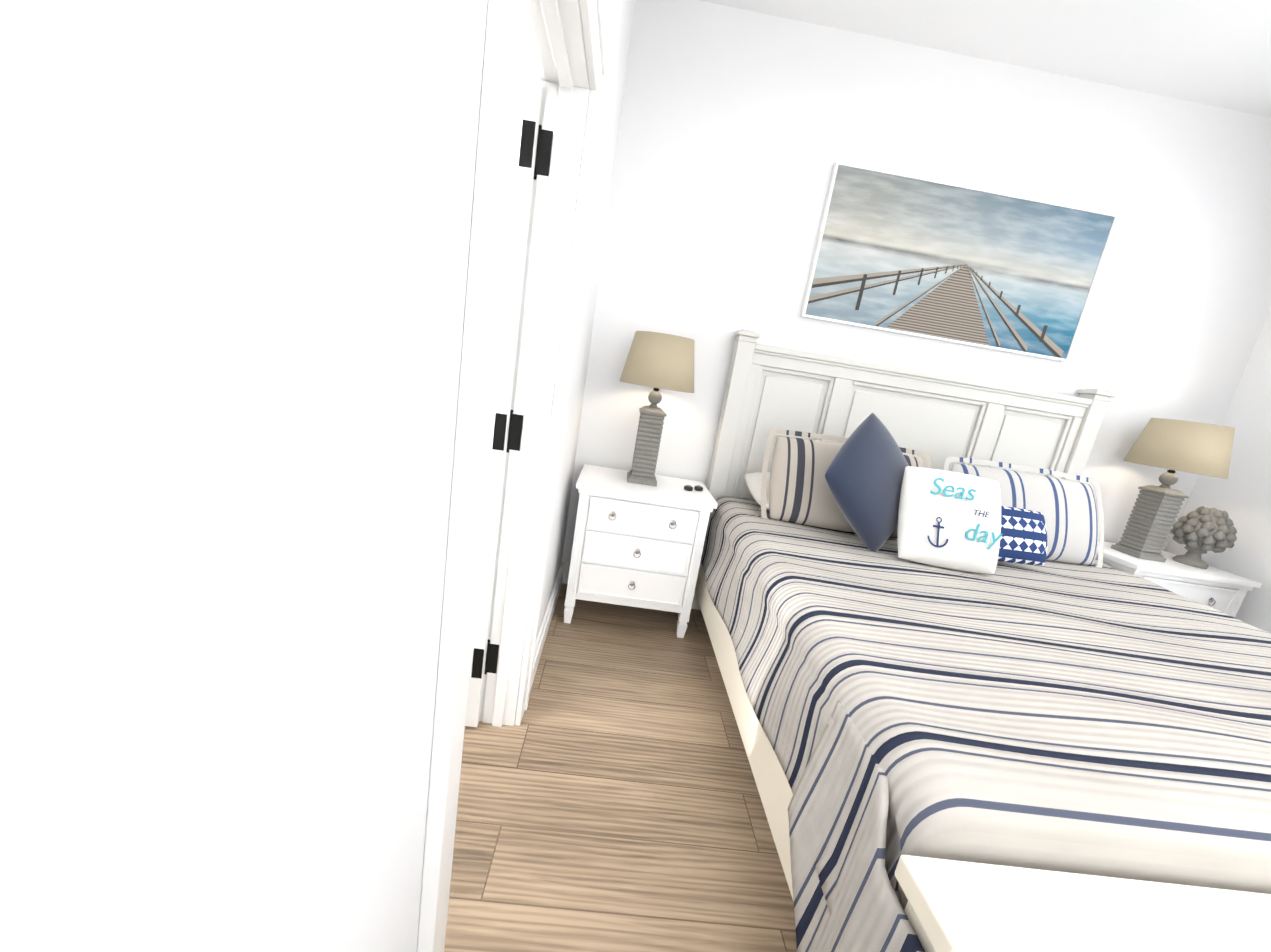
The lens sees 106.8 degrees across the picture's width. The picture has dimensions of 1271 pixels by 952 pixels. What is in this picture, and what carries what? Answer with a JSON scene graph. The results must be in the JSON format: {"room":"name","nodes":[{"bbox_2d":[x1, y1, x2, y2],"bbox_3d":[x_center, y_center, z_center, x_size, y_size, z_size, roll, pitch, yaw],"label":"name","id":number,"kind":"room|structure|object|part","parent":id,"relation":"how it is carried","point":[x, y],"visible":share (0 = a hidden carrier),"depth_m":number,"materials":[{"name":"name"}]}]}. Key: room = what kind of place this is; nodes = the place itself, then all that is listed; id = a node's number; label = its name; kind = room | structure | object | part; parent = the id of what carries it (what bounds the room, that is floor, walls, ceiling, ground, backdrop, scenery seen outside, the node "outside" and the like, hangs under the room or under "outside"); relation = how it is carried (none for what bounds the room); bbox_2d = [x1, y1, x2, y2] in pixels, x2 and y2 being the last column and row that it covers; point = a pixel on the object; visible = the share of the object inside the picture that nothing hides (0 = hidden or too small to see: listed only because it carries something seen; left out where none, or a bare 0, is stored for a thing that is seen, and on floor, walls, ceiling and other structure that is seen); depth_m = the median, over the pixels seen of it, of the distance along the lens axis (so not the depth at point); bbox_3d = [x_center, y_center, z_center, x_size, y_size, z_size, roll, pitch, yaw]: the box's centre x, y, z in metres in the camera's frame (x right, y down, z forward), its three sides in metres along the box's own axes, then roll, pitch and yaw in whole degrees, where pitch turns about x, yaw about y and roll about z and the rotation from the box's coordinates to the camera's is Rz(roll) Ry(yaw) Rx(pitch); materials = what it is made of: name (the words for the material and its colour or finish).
{"room":"bedroom","nodes":[
{"label":"bedroom","id":0,"kind":"room"},
{"bbox_2d":[0,0,635,951],"bbox_3d":[-0.244,-0.382,0.497,0.118,3.110,4.300,8,12,-3],"label":"wall","id":1,"kind":"structure","parent":0,"point":[234,248],"depth_m":0.27,"materials":[{"name":"paint"}]},
{"bbox_2d":[465,71,552,726],"bbox_3d":[-0.761,-0.142,1.479,0.791,2.044,0.052,8,12,-3],"label":"door","id":2,"kind":"structure","parent":1,"relation":"in","point":[530,111],"depth_m":1.43,"materials":[{"name":"white wood"}]},
{"bbox_3d":[-0.401,-0.132,1.490,0.077,1.753,0.052,8,12,-3],"label":"door hinges","id":3,"kind":"part","parent":2,"relation":"part of","materials":[{"name":"black metal"}]},
{"bbox_2d":[417,0,606,951],"bbox_3d":[-0.324,-0.051,1.134,0.166,2.175,0.990,8,12,-3],"label":"door frame","id":4,"kind":"structure","parent":1,"relation":"attached to","point":[566,38],"depth_m":1.12,"materials":[{"name":"white wood"}]},
{"bbox_2d":[529,562,566,693],"bbox_3d":[-0.438,0.718,2.357,0.026,0.135,1.065,8,12,-3],"label":"baseboard","id":5,"kind":"structure","parent":1,"relation":"attached to","point":[562,575],"depth_m":2.31,"materials":[{"name":"white wood"}]},
{"bbox_2d":[549,134,553,173],"bbox_3d":[-0.226,-0.906,1.333,0.024,0.100,0.003,8,12,-3],"label":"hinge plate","id":6,"kind":"object","parent":1,"relation":"attached to","point":[551,153],"visible":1,"depth_m":1.33,"materials":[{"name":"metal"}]},
{"bbox_2d":[525,39,538,73],"bbox_3d":[-1.045,-0.551,1.877,1.362,2.600,0.100,8,12,-3],"label":"wall","id":7,"kind":"structure","parent":0,"point":[530,65],"depth_m":1.63,"materials":[{"name":"paint"}]},
{"bbox_2d":[444,583,796,951],"bbox_3d":[0.681,1.316,0.899,5.250,0.050,4.300,8,12,-3],"label":"floor","id":8,"kind":"structure","parent":0,"point":[626,812],"depth_m":1.46,"materials":[{"name":"brown wood"}]},
{"bbox_2d":[564,464,717,637],"bbox_3d":[-0.006,0.403,2.612,0.699,0.767,0.472,8,12,-3],"label":"nightstand","id":9,"kind":"object","parent":8,"relation":"on","point":[638,545],"visible":0.98,"depth_m":2.40,"materials":[{"name":"white wood"}]},
{"bbox_2d":[619,331,694,486],"bbox_3d":[0.090,-0.339,2.462,0.390,0.759,0.390,8,12,-3],"label":"lamp","id":10,"kind":"object","parent":9,"relation":"on","point":[657,361],"visible":1,"depth_m":2.30,"materials":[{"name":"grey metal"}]},
{"bbox_3d":[0.129,-0.582,2.408,0.390,0.256,0.390,8,12,-3],"label":"lamp shade","id":11,"kind":"part","parent":10,"relation":"part of","materials":[{"name":"beige fabric"}]},
{"bbox_2d":[684,485,702,490],"bbox_3d":[0.311,0.063,2.521,0.115,0.026,0.048,2,14,-29],"label":"sunglasses","id":12,"kind":"object","parent":9,"relation":"on","point":[690,488],"visible":1,"depth_m":2.51,"materials":[{"name":"black plastic"}]},
{"bbox_2d":[691,329,1270,951],"bbox_3d":[1.475,0.385,1.734,2.232,1.637,2.262,8,12,-3],"label":"bed","id":13,"kind":"object","parent":8,"relation":"on","point":[981,699],"visible":1,"depth_m":1.25,"materials":[{"name":"white painted wood"},{"name":"navy and cream striped fabric"}]},
{"bbox_2d":[967,502,1047,565],"bbox_3d":[1.661,0.260,2.109,0.400,0.260,0.110,8,-10,-7],"label":"pillow","id":14,"kind":"object","parent":13,"relation":"on","point":[1023,540],"depth_m":2.07,"materials":[{"name":"fabric"}]},
{"bbox_2d":[1095,541,1261,617],"bbox_3d":[2.883,0.832,2.773,0.699,0.767,0.472,8,12,-3],"label":"nightstand","id":15,"kind":"object","parent":8,"relation":"on","point":[1219,590],"visible":0.17,"depth_m":2.51,"materials":[{"name":"white wood"}]},
{"bbox_2d":[1111,418,1234,561],"bbox_3d":[2.905,0.083,2.599,0.390,0.759,0.390,8,12,-3],"label":"lamp","id":16,"kind":"object","parent":15,"relation":"on","point":[1173,445],"visible":1,"depth_m":2.54,"materials":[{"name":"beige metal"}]},
{"bbox_3d":[2.945,-0.160,2.545,0.390,0.256,0.390,8,12,-3],"label":"lamp shade","id":17,"kind":"part","parent":16,"relation":"part of","materials":[{"name":"beige fabric"}]},
{"bbox_2d":[1170,506,1236,568],"bbox_3d":[3.155,0.336,2.631,0.244,0.336,0.230,8,12,-3],"label":"sculpture","id":18,"kind":"object","parent":15,"relation":"on","point":[1199,532],"visible":1,"depth_m":2.58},
{"bbox_2d":[562,0,1270,566],"bbox_3d":[1.618,-0.582,2.758,3.986,3.110,0.118,8,12,-3],"label":"wall","id":19,"kind":"structure","parent":0,"point":[740,132],"depth_m":2.50,"materials":[{"name":"paint"}]},
{"bbox_2d":[565,562,569,583],"bbox_3d":[1.374,0.866,3.007,3.720,0.135,0.021,8,12,-3],"label":"baseboard","id":20,"kind":"structure","parent":19,"relation":"attached to","point":[568,564],"depth_m":2.90,"materials":[{"name":"white wood"}]},
{"bbox_2d":[800,161,1117,361],"bbox_3d":[1.731,-1.128,2.554,1.544,0.768,0.040,8,12,-3],"label":"framed picture","id":21,"kind":"object","parent":19,"relation":"attached to","point":[914,256],"visible":1,"depth_m":2.54,"materials":[{"name":"fabric"}]},
{"bbox_2d":[700,0,1270,117],"bbox_3d":[1.911,-1.623,0.267,3.986,0.050,4.536,8,12,-3],"label":"ceiling","id":22,"kind":"structure","parent":0,"point":[1215,53],"depth_m":2.18,"materials":[{"name":"paint"}]},
{"bbox_2d":[1167,308,1270,632],"bbox_3d":[3.576,0.185,0.710,0.118,3.110,4.300,8,12,-3],"label":"wall","id":23,"kind":"structure","parent":0,"point":[1241,495],"depth_m":2.65,"materials":[{"name":"paint"}]}
]}

